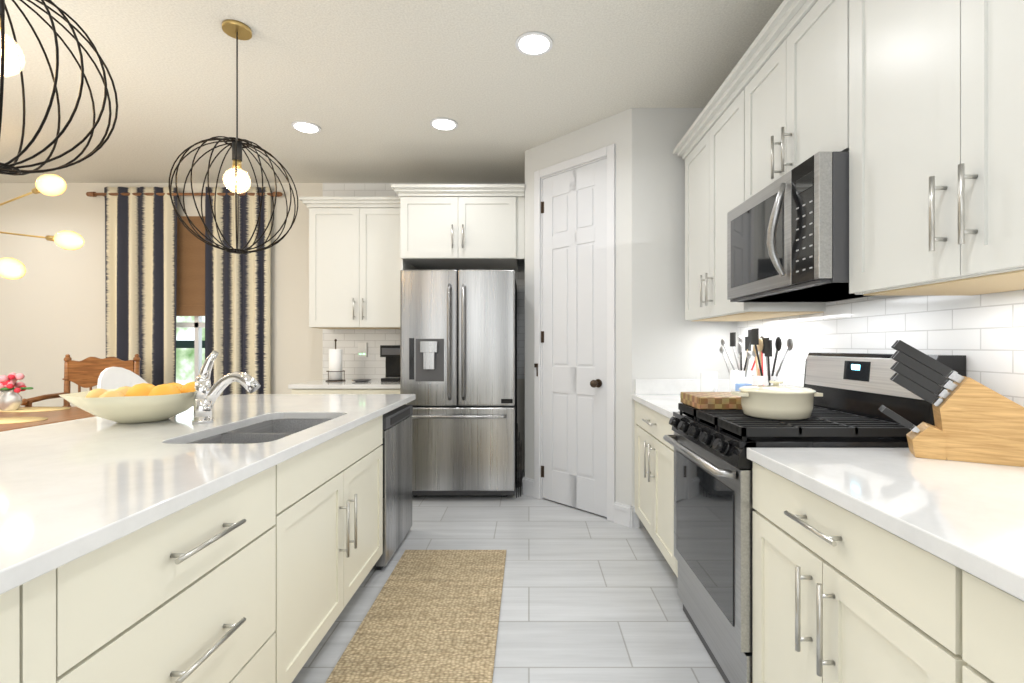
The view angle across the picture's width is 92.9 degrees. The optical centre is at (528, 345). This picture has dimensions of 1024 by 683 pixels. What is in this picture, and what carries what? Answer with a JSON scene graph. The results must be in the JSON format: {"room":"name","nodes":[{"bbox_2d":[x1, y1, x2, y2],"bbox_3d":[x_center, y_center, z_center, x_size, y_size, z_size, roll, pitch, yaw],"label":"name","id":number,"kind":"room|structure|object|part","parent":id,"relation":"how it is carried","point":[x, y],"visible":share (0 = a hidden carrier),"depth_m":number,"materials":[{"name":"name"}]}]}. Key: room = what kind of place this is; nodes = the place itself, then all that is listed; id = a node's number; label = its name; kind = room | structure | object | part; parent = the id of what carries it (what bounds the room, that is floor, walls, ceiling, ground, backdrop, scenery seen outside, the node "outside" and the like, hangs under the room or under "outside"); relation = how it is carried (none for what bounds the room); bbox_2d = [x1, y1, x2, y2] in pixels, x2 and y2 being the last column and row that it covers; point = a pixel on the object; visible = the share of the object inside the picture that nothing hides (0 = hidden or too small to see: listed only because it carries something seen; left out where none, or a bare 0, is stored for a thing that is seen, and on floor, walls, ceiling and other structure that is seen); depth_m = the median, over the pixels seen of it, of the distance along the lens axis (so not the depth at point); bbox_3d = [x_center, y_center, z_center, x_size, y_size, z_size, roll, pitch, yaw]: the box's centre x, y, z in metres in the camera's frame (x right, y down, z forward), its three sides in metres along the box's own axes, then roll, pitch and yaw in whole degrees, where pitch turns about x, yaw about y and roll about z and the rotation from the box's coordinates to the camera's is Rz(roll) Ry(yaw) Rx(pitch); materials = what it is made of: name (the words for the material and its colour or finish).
{"room":"kitchen","nodes":[
{"label":"kitchen","id":0,"kind":"room"},
{"bbox_2d":[0,183,524,469],"bbox_3d":[-2.200,-0.190,4.800,7.200,2.800,0.100,0,0,0],"label":"wall","id":1,"kind":"structure","parent":0,"point":[52,308],"depth_m":4.75,"materials":[{"name":"white paint"}]},
{"bbox_2d":[86,192,282,196],"bbox_3d":[-3.310,-1.457,4.700,1.884,0.048,0.098,0,0,0],"label":"curtain rod","id":2,"kind":"object","parent":1,"relation":"attached to","point":[95,194],"visible":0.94,"depth_m":4.66,"materials":[{"name":"brown wood"}]},
{"bbox_2d":[104,187,177,385],"bbox_3d":[-3.729,-0.165,4.674,0.724,2.720,0.067,0,0,0],"label":"curtain","id":3,"kind":"object","parent":2,"relation":"hanging from","point":[140,267],"visible":0.62,"depth_m":4.67,"materials":[{"name":"fabric"}]},
{"bbox_2d":[205,187,270,395],"bbox_3d":[-2.793,-0.165,4.674,0.617,2.720,0.067,0,0,0],"label":"curtain","id":4,"kind":"object","parent":2,"relation":"hanging from","point":[237,312],"visible":0.62,"depth_m":4.67,"materials":[{"name":"fabric"}]},
{"bbox_2d":[176,316,204,384],"bbox_3d":[-3.260,-0.385,4.795,1.200,1.630,0.050,0,0,0],"label":"window unit","id":5,"kind":"structure","parent":1,"relation":"in","point":[197,324],"depth_m":4.77,"materials":[{"name":"white wood"}]},
{"bbox_2d":[176,216,204,315],"bbox_3d":[-3.260,-0.775,4.727,1.160,0.970,0.022,0,0,0],"label":"window shade","id":6,"kind":"object","parent":1,"relation":"attached to","point":[190,301],"visible":0.29,"depth_m":4.73,"materials":[{"name":"brown fabric"}]},
{"bbox_2d":[307,204,414,328],"bbox_3d":[-1.511,-0.713,4.536,0.898,1.095,0.412,0,0,0],"label":"upper cabinet","id":7,"kind":"object","parent":1,"relation":"attached to","point":[364,252],"depth_m":4.34,"materials":[{"name":"white wood"}]},
{"bbox_2d":[323,183,524,378],"bbox_3d":[-1.023,-0.634,4.746,1.978,1.910,0.006,0,0,0],"label":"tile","id":8,"kind":"structure","parent":1,"relation":"attached to","point":[372,365],"depth_m":4.74,"materials":[{"name":"white tile"}]},
{"bbox_2d":[358,343,366,356],"bbox_3d":[-1.617,0.040,4.730,0.085,0.140,0.024,0,0,0],"label":"wall device","id":9,"kind":"object","parent":8,"relation":"attached to","point":[362,349],"visible":0.98,"depth_m":4.72,"materials":[{"name":"white plastic"}]},
{"bbox_2d":[0,0,783,182],"bbox_3d":[-2.200,-1.620,1.275,7.400,0.060,7.150,0,0,0],"label":"ceiling","id":10,"kind":"structure","parent":0,"point":[371,89],"depth_m":2.90,"materials":[{"name":"white paint"}]},
{"bbox_2d":[0,257,25,278],"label":"sputnik chandelier","id":11,"kind":"object","parent":10,"relation":"hanging from","point":[10,268],"depth_m":2.72,"materials":[{"name":"white glass"}]},
{"bbox_2d":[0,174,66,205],"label":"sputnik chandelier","id":12,"kind":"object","parent":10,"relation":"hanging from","point":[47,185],"depth_m":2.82,"materials":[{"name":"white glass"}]},
{"bbox_2d":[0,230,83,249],"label":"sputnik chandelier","id":13,"kind":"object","parent":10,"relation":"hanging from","point":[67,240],"depth_m":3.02,"materials":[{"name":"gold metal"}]},
{"bbox_2d":[0,0,117,175],"bbox_3d":[-1.470,-1.036,1.335,0.517,1.108,0.511,0,0,0],"label":"globe pendant light","id":14,"kind":"object","parent":10,"relation":"hanging from","point":[7,169],"visible":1,"depth_m":1.39,"materials":[{"name":"black metal"}]},
{"bbox_3d":[-1.470,-0.807,1.335,0.124,0.124,0.124,0,0,0],"label":"bulb","id":15,"kind":"part","parent":14,"relation":"part of","materials":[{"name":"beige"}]},
{"bbox_2d":[168,19,297,253],"bbox_3d":[-1.459,-1.027,2.432,0.546,1.125,0.554,0,0,0],"label":"globe pendant light","id":16,"kind":"object","parent":10,"relation":"hanging from","point":[237,30],"visible":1,"depth_m":2.42,"materials":[{"name":"black metal"}]},
{"bbox_3d":[-1.459,-0.825,2.432,0.124,0.124,0.124,0,0,0],"label":"bulb","id":17,"kind":"part","parent":16,"relation":"part of","materials":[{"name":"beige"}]},
{"bbox_2d":[291,121,320,133],"bbox_3d":[-1.616,-1.585,3.530,0.195,0.010,0.195,0,0,-45],"label":"recessed light","id":18,"kind":"object","parent":10,"relation":"in","point":[301,126],"depth_m":3.52,"materials":[{"name":"white"}]},
{"bbox_2d":[430,117,457,130],"bbox_3d":[-0.608,-1.585,3.480,0.195,0.010,0.195,0,0,-45],"label":"recessed light","id":19,"kind":"object","parent":10,"relation":"in","point":[440,123],"depth_m":3.47,"materials":[{"name":"white plastic"}]},
{"bbox_2d":[515,31,552,55],"bbox_3d":[0.027,-1.585,2.556,0.195,0.010,0.195,0,0,-45],"label":"recessed light","id":20,"kind":"object","parent":10,"relation":"in","point":[534,43],"depth_m":2.54,"materials":[{"name":"white"}]},
{"bbox_2d":[292,470,724,682],"bbox_3d":[-2.200,1.240,1.275,7.400,0.060,7.150,0,0,0],"label":"floor","id":21,"kind":"structure","parent":0,"point":[588,597],"depth_m":2.34,"materials":[{"name":"tile"}]},
{"bbox_2d":[0,407,94,431],"bbox_3d":[-3.755,0.835,3.120,1.790,0.750,1.140,0,0,0],"label":"dining table","id":22,"kind":"object","parent":21,"relation":"on","point":[71,413],"visible":0.04,"depth_m":3.17,"materials":[{"name":"brown wood"}]},
{"bbox_2d":[0,417,47,423],"bbox_3d":[-3.200,0.457,2.980,0.424,0.004,0.289,0,0,-3],"label":"placemat","id":23,"kind":"object","parent":22,"relation":"on","point":[8,420],"depth_m":3.01,"materials":[{"name":"brown fabric"}]},
{"bbox_2d":[0,407,69,411],"bbox_3d":[-3.550,0.457,3.500,0.424,0.004,0.289,0,0,-3],"label":"placemat","id":24,"kind":"object","parent":22,"relation":"on","point":[28,409],"depth_m":3.48,"materials":[{"name":"brown"}]},
{"bbox_2d":[0,373,32,410],"bbox_3d":[-3.659,0.322,3.440,0.228,0.264,0.190,0,0,0],"label":"flower vase","id":25,"kind":"object","parent":24,"relation":"on","point":[10,398],"visible":1,"depth_m":3.40,"materials":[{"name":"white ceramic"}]},
{"bbox_2d":[21,354,140,406],"bbox_3d":[-3.606,0.639,3.938,0.580,1.141,0.502,0,0,-10],"label":"armchair","id":26,"kind":"object","parent":21,"relation":"on","point":[85,373],"visible":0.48,"depth_m":4.12,"materials":[{"name":"brown wood"}]},
{"bbox_2d":[97,367,148,388],"bbox_3d":[-1.990,0.661,2.560,0.428,1.102,0.437,0,0,0],"label":"counter stool","id":27,"kind":"object","parent":21,"relation":"on","point":[113,377],"visible":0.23,"depth_m":2.58,"materials":[{"name":"white plastic"}]},
{"bbox_2d":[0,398,415,682],"bbox_3d":[-1.228,0.783,1.716,0.985,0.853,2.993,0,0,0],"label":"kitchen island","id":28,"kind":"object","parent":21,"relation":"on","point":[211,535],"depth_m":1.26,"materials":[{"name":"beige wood"}]},
{"bbox_2d":[0,394,415,585],"bbox_3d":[-1.365,0.338,1.717,1.224,0.035,3.035,0,0,0],"label":"island countertop","id":29,"kind":"structure","parent":28,"relation":"on","point":[66,487],"depth_m":1.37,"materials":[{"name":"white stone"}]},
{"bbox_2d":[59,381,194,423],"bbox_3d":[-1.655,0.239,2.081,0.519,0.162,0.511,0,0,0],"label":"fruit bowl","id":30,"kind":"object","parent":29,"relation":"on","point":[142,403],"visible":0.83,"depth_m":1.98,"materials":[{"name":"beige ceramic"}]},
{"bbox_2d":[191,350,260,423],"bbox_3d":[-1.273,0.170,2.050,0.277,0.302,0.076,0,0,0],"label":"faucet","id":31,"kind":"object","parent":29,"relation":"on","point":[205,396],"depth_m":2.03,"materials":[{"name":"silver metal"}]},
{"bbox_2d":[374,404,412,569],"bbox_3d":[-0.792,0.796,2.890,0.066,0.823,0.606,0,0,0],"label":"dishwasher","id":32,"kind":"object","parent":28,"relation":"in","point":[396,444],"depth_m":2.80,"materials":[{"name":"metal"}]},
{"bbox_2d":[288,379,399,393],"bbox_3d":[-1.530,0.765,4.376,0.931,0.889,0.732,0,0,0],"label":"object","id":33,"kind":"structure","parent":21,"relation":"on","point":[350,386],"depth_m":4.05,"materials":[{"name":"beige"}]},
{"bbox_2d":[326,339,345,381],"bbox_3d":[-1.760,0.129,4.430,0.170,0.382,0.170,0,0,0],"label":"paper towel holder","id":34,"kind":"object","parent":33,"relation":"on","point":[335,371],"visible":1,"depth_m":4.38,"materials":[{"name":"white paper"}]},
{"bbox_2d":[288,379,399,388],"bbox_3d":[-1.530,0.339,4.386,0.931,0.035,0.712,0,0,0],"label":"countertop","id":35,"kind":"structure","parent":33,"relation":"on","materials":[{"name":"stone"}]},
{"bbox_2d":[352,379,370,381],"bbox_3d":[-1.500,0.312,4.360,0.170,0.016,0.170,0,0,0],"label":"plate","id":36,"kind":"object","parent":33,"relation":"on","point":[360,380],"visible":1,"depth_m":4.31,"materials":[{"name":"grey"}]},
{"bbox_2d":[380,345,399,381],"bbox_3d":[-1.225,0.158,4.463,0.200,0.325,0.275,0,0,0],"label":"coffee maker","id":37,"kind":"object","parent":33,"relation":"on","point":[391,353],"visible":0.65,"depth_m":4.35,"materials":[{"name":"black plastic"}]},
{"bbox_2d":[325,550,505,682],"bbox_3d":[-0.428,1.204,1.580,0.593,0.010,2.560,0,0,0],"label":"jute runner rug","id":38,"kind":"object","parent":21,"relation":"on","point":[431,616],"visible":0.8,"depth_m":2.09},
{"bbox_2d":[400,270,516,496],"bbox_3d":[-0.553,0.310,4.190,0.887,1.800,1.000,0,0,0],"label":"fridge","id":39,"kind":"object","parent":21,"relation":"on","point":[458,353],"visible":0.9,"depth_m":3.76,"materials":[{"name":"grey metal"}]},
{"bbox_2d":[516,423,521,497],"bbox_3d":[-0.082,0.933,4.020,0.037,0.548,0.326,0,0,0],"label":"wire rack","id":40,"kind":"object","parent":21,"relation":"on","point":[518,465],"visible":1,"depth_m":3.90,"materials":[{"name":"black"}]},
{"bbox_2d":[632,379,729,577],"bbox_3d":[1.032,0.716,2.756,0.734,0.989,0.986,0,0,0],"label":"base cabinet","id":41,"kind":"object","parent":21,"relation":"on","point":[657,401],"visible":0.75,"depth_m":2.77,"materials":[{"name":"beige wood"}]},
{"bbox_2d":[700,328,792,391],"bbox_3d":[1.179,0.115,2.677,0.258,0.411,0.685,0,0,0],"label":"utensil crock","id":42,"kind":"object","parent":41,"relation":"on","point":[739,377],"visible":0.62,"depth_m":2.71,"materials":[{"name":"white ceramic"}]},
{"bbox_2d":[663,352,965,682],"bbox_3d":[0.998,0.620,1.900,0.780,1.180,0.714,0,0,0],"label":"range","id":43,"kind":"object","parent":21,"relation":"on","point":[714,509],"depth_m":1.73,"materials":[{"name":"silver metal"}]},
{"bbox_2d":[680,392,741,408],"bbox_3d":[0.890,0.237,2.125,0.380,0.050,0.250,0,0,0],"label":"cutting board","id":44,"kind":"object","parent":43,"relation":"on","point":[713,400],"visible":0.54,"depth_m":2.00,"materials":[{"name":"brown wood"}]},
{"bbox_3d":[0.920,0.196,1.810,0.300,0.132,0.256,0,0,0],"label":"dutch oven","id":45,"kind":"part","parent":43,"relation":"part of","materials":[{"name":"white ceramic"}]},
{"bbox_2d":[747,448,1023,682],"bbox_3d":[1.032,0.765,0.569,0.734,0.889,1.937,0,0,0],"label":"base cabinet","id":46,"kind":"object","parent":21,"relation":"on","point":[888,565],"visible":0.94,"depth_m":1.04,"materials":[{"name":"beige wood"}]},
{"bbox_2d":[879,340,1023,466],"bbox_3d":[1.215,0.151,1.396,0.338,0.338,0.104,0,0,30],"label":"knife block","id":47,"kind":"object","parent":46,"relation":"on","point":[976,421],"visible":1,"depth_m":1.36,"materials":[{"name":"brown wood"}]},
{"bbox_2d":[525,108,631,505],"bbox_3d":[0.359,-0.190,3.642,1.019,2.800,0.090,0,0,45],"label":"wall","id":48,"kind":"structure","parent":0,"point":[616,129],"depth_m":3.34,"materials":[{"name":"white paint"}]},
{"bbox_2d":[399,192,524,271],"bbox_3d":[-0.548,-0.990,4.371,1.024,0.540,0.742,0,0,0],"label":"upper cabinet","id":49,"kind":"object","parent":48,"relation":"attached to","point":[457,231],"depth_m":4.01,"materials":[{"name":"white wood"}]},
{"bbox_2d":[541,158,606,516],"bbox_3d":[0.332,-0.057,3.620,0.474,2.510,0.480,0,0,0],"label":"pantry door","id":50,"kind":"structure","parent":48,"relation":"in","point":[574,331],"depth_m":3.60,"materials":[{"name":"white wood"}]},
{"bbox_2d":[534,144,614,521],"bbox_3d":[0.345,-0.088,3.635,0.767,2.596,0.119,0,0,45],"label":"door frame","id":51,"kind":"structure","parent":48,"relation":"attached to","point":[608,151],"depth_m":3.54,"materials":[{"name":"white wood"}]},
{"bbox_2d":[522,477,639,527],"bbox_3d":[-2.531,1.140,1.275,6.537,0.140,6.950,0,0,0],"label":"baseboard","id":52,"kind":"structure","parent":48,"relation":"attached to","point":[625,515],"depth_m":3.29,"materials":[{"name":"white"}]},
{"bbox_2d":[632,108,736,526],"bbox_3d":[1.044,-0.190,3.290,0.713,2.800,0.080,0,0,0],"label":"wall","id":53,"kind":"structure","parent":0,"point":[669,341],"depth_m":3.25,"materials":[{"name":"white paint"}]},
{"bbox_3d":[1.450,-0.190,1.325,0.100,2.800,7.050,0,0,0],"label":"wall","id":54,"kind":"structure","parent":0,"visible":0},
{"bbox_2d":[681,72,825,320],"bbox_3d":[1.204,-0.701,2.684,0.388,1.078,0.931,0,0,0],"label":"upper cabinet","id":55,"kind":"object","parent":54,"relation":"attached to","point":[716,159],"depth_m":2.63,"materials":[{"name":"white wood"}]},
{"bbox_2d":[749,0,844,197],"bbox_3d":[1.204,-0.933,1.910,0.388,0.614,0.740,0,0,0],"label":"upper cabinet","id":56,"kind":"object","parent":54,"relation":"attached to","point":[797,85],"depth_m":1.83,"materials":[{"name":"white wood"}]},
{"bbox_2d":[727,152,868,301],"bbox_3d":[1.126,-0.409,1.900,0.545,0.415,0.714,0,0,0],"label":"microwave","id":57,"kind":"object","parent":56,"relation":"attached to","point":[788,237],"visible":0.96,"depth_m":1.71,"materials":[{"name":"grey metal"}]},
{"bbox_2d":[737,290,1023,406],"bbox_3d":[1.396,0.055,1.025,0.006,0.530,4.450,0,0,0],"label":"tile","id":58,"kind":"structure","parent":54,"relation":"attached to","point":[984,333],"depth_m":1.74,"materials":[{"name":"white tile"}]},
{"bbox_2d":[845,0,1023,295],"bbox_3d":[1.204,-0.701,1.139,0.388,1.078,0.925,0,0,0],"label":"upper cabinet","id":59,"kind":"object","parent":54,"relation":"attached to","point":[914,109],"depth_m":1.23,"materials":[{"name":"white wood"}]},
{"label":"outside","id":60,"kind":"structure","parent":0,"visible":0},
{"bbox_2d":[176,316,204,383],"bbox_3d":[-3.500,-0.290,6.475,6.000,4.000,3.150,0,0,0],"label":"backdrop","id":61,"kind":"structure","parent":60,"point":[184,355],"depth_m":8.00,"materials":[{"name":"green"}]}
]}

